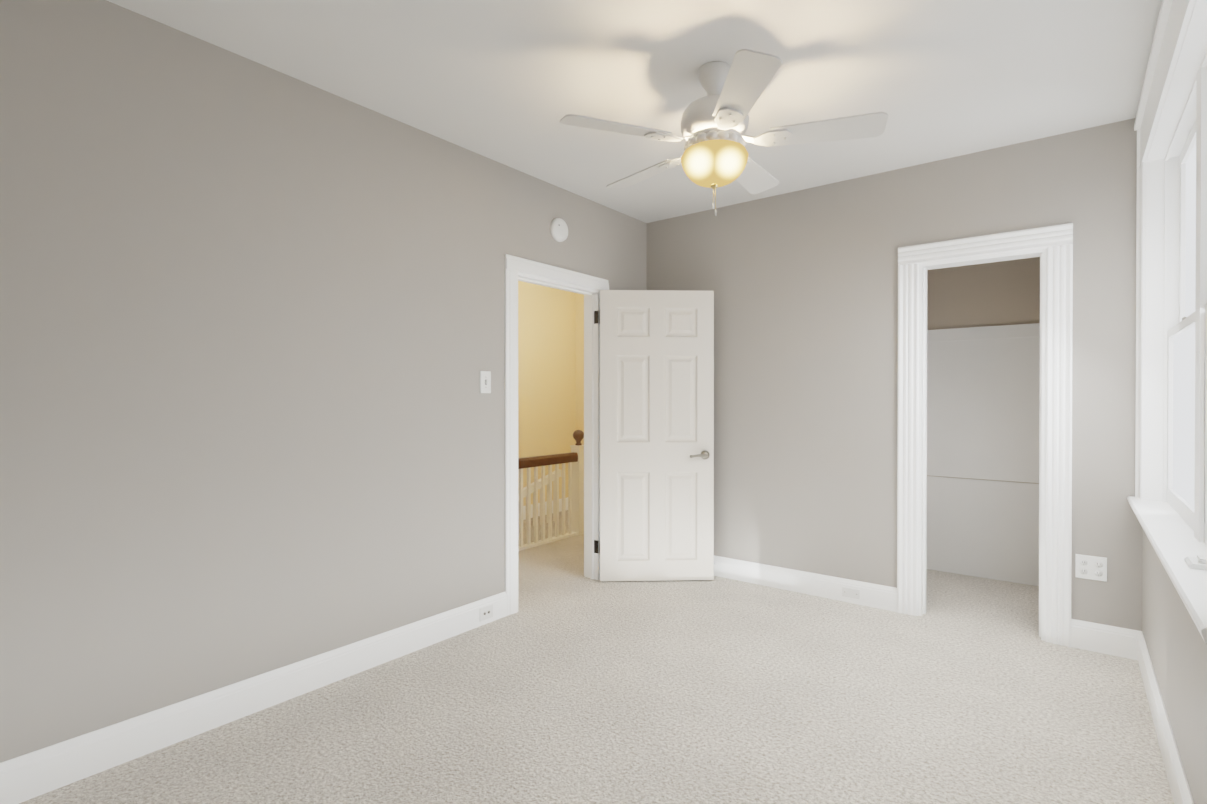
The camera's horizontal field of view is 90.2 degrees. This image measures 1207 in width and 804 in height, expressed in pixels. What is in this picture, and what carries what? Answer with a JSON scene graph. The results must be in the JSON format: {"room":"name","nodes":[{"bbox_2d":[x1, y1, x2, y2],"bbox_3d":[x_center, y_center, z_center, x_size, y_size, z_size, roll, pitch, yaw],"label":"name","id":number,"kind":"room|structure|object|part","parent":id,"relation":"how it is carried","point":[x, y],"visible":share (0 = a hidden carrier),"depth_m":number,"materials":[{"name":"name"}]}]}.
{"room":"empty bedroom","nodes":[
{"label":"empty bedroom","id":0,"kind":"room"},
{"bbox_2d":[0,0,646,762],"bbox_3d":[-1.113,-0.065,2.955,0.120,2.653,4.805,0,0,38],"label":"wall","id":1,"kind":"structure","parent":0,"point":[252,346],"depth_m":2.37,"materials":[{"name":"grey paint"}]},
{"bbox_2d":[0,591,506,803],"bbox_3d":[-1.554,1.194,2.284,0.016,0.142,3.192,0,0,38],"label":"baseboard","id":2,"kind":"structure","parent":1,"relation":"attached to","point":[44,771],"depth_m":2.33,"materials":[{"name":"white paint"}]},
{"bbox_2d":[480,604,492,621],"bbox_3d":[-0.663,1.196,3.410,0.008,0.072,0.095,0,0,38],"label":"electrical outlet","id":3,"kind":"object","parent":2,"relation":"attached to","point":[486,612],"visible":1,"depth_m":3.41,"materials":[{"name":"white plastic"}]},
{"bbox_2d":[480,371,490,392],"bbox_3d":[-0.665,-0.113,3.415,0.020,0.124,0.076,0,0,38],"label":"light switch","id":4,"kind":"object","parent":1,"relation":"attached to","point":[485,381],"visible":1,"depth_m":3.41,"materials":[{"name":"white plastic"}]},
{"bbox_2d":[505,254,608,615],"bbox_3d":[-0.325,0.193,3.969,0.164,2.128,0.986,0,0,38],"label":"door frame","id":5,"kind":"structure","parent":1,"relation":"attached to","point":[588,287],"depth_m":3.90,"materials":[{"name":"white paint"}]},
{"bbox_2d":[550,218,567,241],"bbox_3d":[-0.281,-1.114,3.889,0.038,0.152,0.152,0,0,38],"label":"smoke detector","id":6,"kind":"object","parent":1,"relation":"attached to","point":[559,229],"visible":1,"depth_m":3.86,"materials":[{"name":"white plastic"}]},
{"bbox_2d":[600,290,713,580],"bbox_3d":[0.376,0.235,4.216,0.629,2.025,0.552,0,0,38],"label":"door","id":7,"kind":"structure","parent":1,"relation":"in","point":[656,435],"depth_m":4.20,"materials":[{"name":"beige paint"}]},
{"bbox_2d":[518,281,583,505],"bbox_3d":[-0.799,-0.067,3.459,0.004,2.653,6.225,0,0,38],"label":"wall","id":8,"kind":"structure","parent":0,"point":[550,371],"depth_m":3.98,"materials":[{"name":"beige paint"}]},
{"bbox_2d":[19,510,1173,803],"bbox_3d":[-0.217,1.286,3.089,5.278,0.050,6.345,0,0,38],"label":"floor","id":9,"kind":"structure","parent":0,"point":[567,682],"depth_m":2.43,"materials":[{"name":"carpet"}]},
{"bbox_2d":[523,497,567,519],"bbox_3d":[-2.198,1.182,4.631,0.016,0.142,6.105,0,0,38],"label":"baseboard","id":10,"kind":"structure","parent":9,"relation":"on","point":[566,499],"depth_m":6.62,"materials":[{"name":"white paint"}]},
{"bbox_2d":[518,430,583,550],"bbox_3d":[-1.062,0.908,5.079,0.656,1.285,2.710,0,0,38],"label":"stair railing","id":11,"kind":"object","parent":9,"relation":"on","point":[574,458],"visible":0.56,"depth_m":5.46,"materials":[{"name":"white paint"}]},
{"bbox_2d":[107,0,1161,222],"bbox_3d":[-0.217,-1.417,3.075,5.278,0.050,6.345,0,0,38],"label":"ceiling","id":12,"kind":"structure","parent":0,"point":[511,83],"depth_m":2.51,"materials":[{"name":"white paint"}]},
{"bbox_2d":[559,49,887,215],"bbox_3d":[0.478,-1.084,2.554,1.280,0.610,1.246,0,0,38],"label":"ceiling fan","id":13,"kind":"object","parent":12,"relation":"hanging from","point":[714,124],"visible":1,"depth_m":2.40,"materials":[{"name":"white painted metal"},{"name":"white painted wood"},{"name":"glass"}]},
{"bbox_3d":[0.464,-0.981,2.518,0.279,0.144,0.279,0,0,38],"label":"lamp shade","id":14,"kind":"part","parent":13,"relation":"part of","materials":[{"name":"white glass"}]},
{"bbox_2d":[646,118,1142,630],"bbox_3d":[1.521,-0.070,3.873,2.908,2.653,0.120,0,0,38],"label":"wall","id":15,"kind":"structure","parent":0,"point":[802,284],"depth_m":3.73,"materials":[{"name":"grey paint"}]},
{"bbox_2d":[714,555,896,611],"bbox_3d":[1.049,1.185,4.162,1.817,0.142,0.016,0,0,38],"label":"baseboard","id":16,"kind":"structure","parent":15,"relation":"attached to","point":[883,597],"depth_m":3.94,"materials":[{"name":"white paint"}]},
{"bbox_2d":[842,587,859,598],"bbox_3d":[1.546,1.194,3.760,0.105,0.057,0.006,0,0,38],"label":"electrical outlet","id":17,"kind":"object","parent":16,"relation":"attached to","point":[850,592],"visible":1,"depth_m":3.76,"materials":[{"name":"white plastic"}]},
{"bbox_2d":[897,223,1072,646],"bbox_3d":[2.122,0.171,3.392,0.821,2.178,0.150,0,0,38],"label":"trim","id":18,"kind":"structure","parent":15,"relation":"attached to","point":[1051,247],"depth_m":3.22,"materials":[{"name":"white paint"}]},
{"bbox_2d":[1075,554,1106,581],"bbox_3d":[2.474,0.841,3.053,0.124,0.120,0.010,0,0,38],"label":"outlet","id":19,"kind":"object","parent":15,"relation":"attached to","point":[1091,567],"visible":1,"depth_m":3.05,"materials":[{"name":"white plastic"}]},
{"bbox_2d":[927,257,1039,483],"bbox_3d":[2.132,-0.067,3.476,1.200,2.653,0.003,0,0,38],"label":"wall","id":20,"kind":"structure","parent":0,"point":[1000,293],"depth_m":3.42,"materials":[{"name":"beige paint"}]},
{"bbox_2d":[927,323,1039,585],"bbox_3d":[2.515,0.302,3.971,0.957,1.905,0.754,0,0,38],"label":"boards","id":21,"kind":"object","parent":20,"relation":"attached to","point":[983,397],"visible":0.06,"depth_m":4.28,"materials":[{"name":"grey"}]},
{"bbox_2d":[1142,530,1206,803],"bbox_3d":[1.783,-0.058,1.600,0.300,2.653,6.225,0,0,38],"label":"wall","id":22,"kind":"structure","parent":0,"point":[1176,644],"depth_m":1.94,"materials":[{"name":"grey paint"}]},
{"bbox_2d":[1132,630,1193,803],"bbox_3d":[1.186,1.200,1.096,0.016,0.142,4.685,0,0,38],"label":"baseboard","id":23,"kind":"structure","parent":22,"relation":"attached to","point":[1179,787],"depth_m":2.17,"materials":[{"name":"white paint"}]},
{"bbox_2d":[1127,0,1206,642],"bbox_3d":[2.061,-0.391,2.001,0.358,1.924,2.162,0,0,38],"label":"window","id":24,"kind":"structure","parent":22,"relation":"in","point":[1168,503],"depth_m":2.54,"materials":[{"name":"white paint"}]}
]}

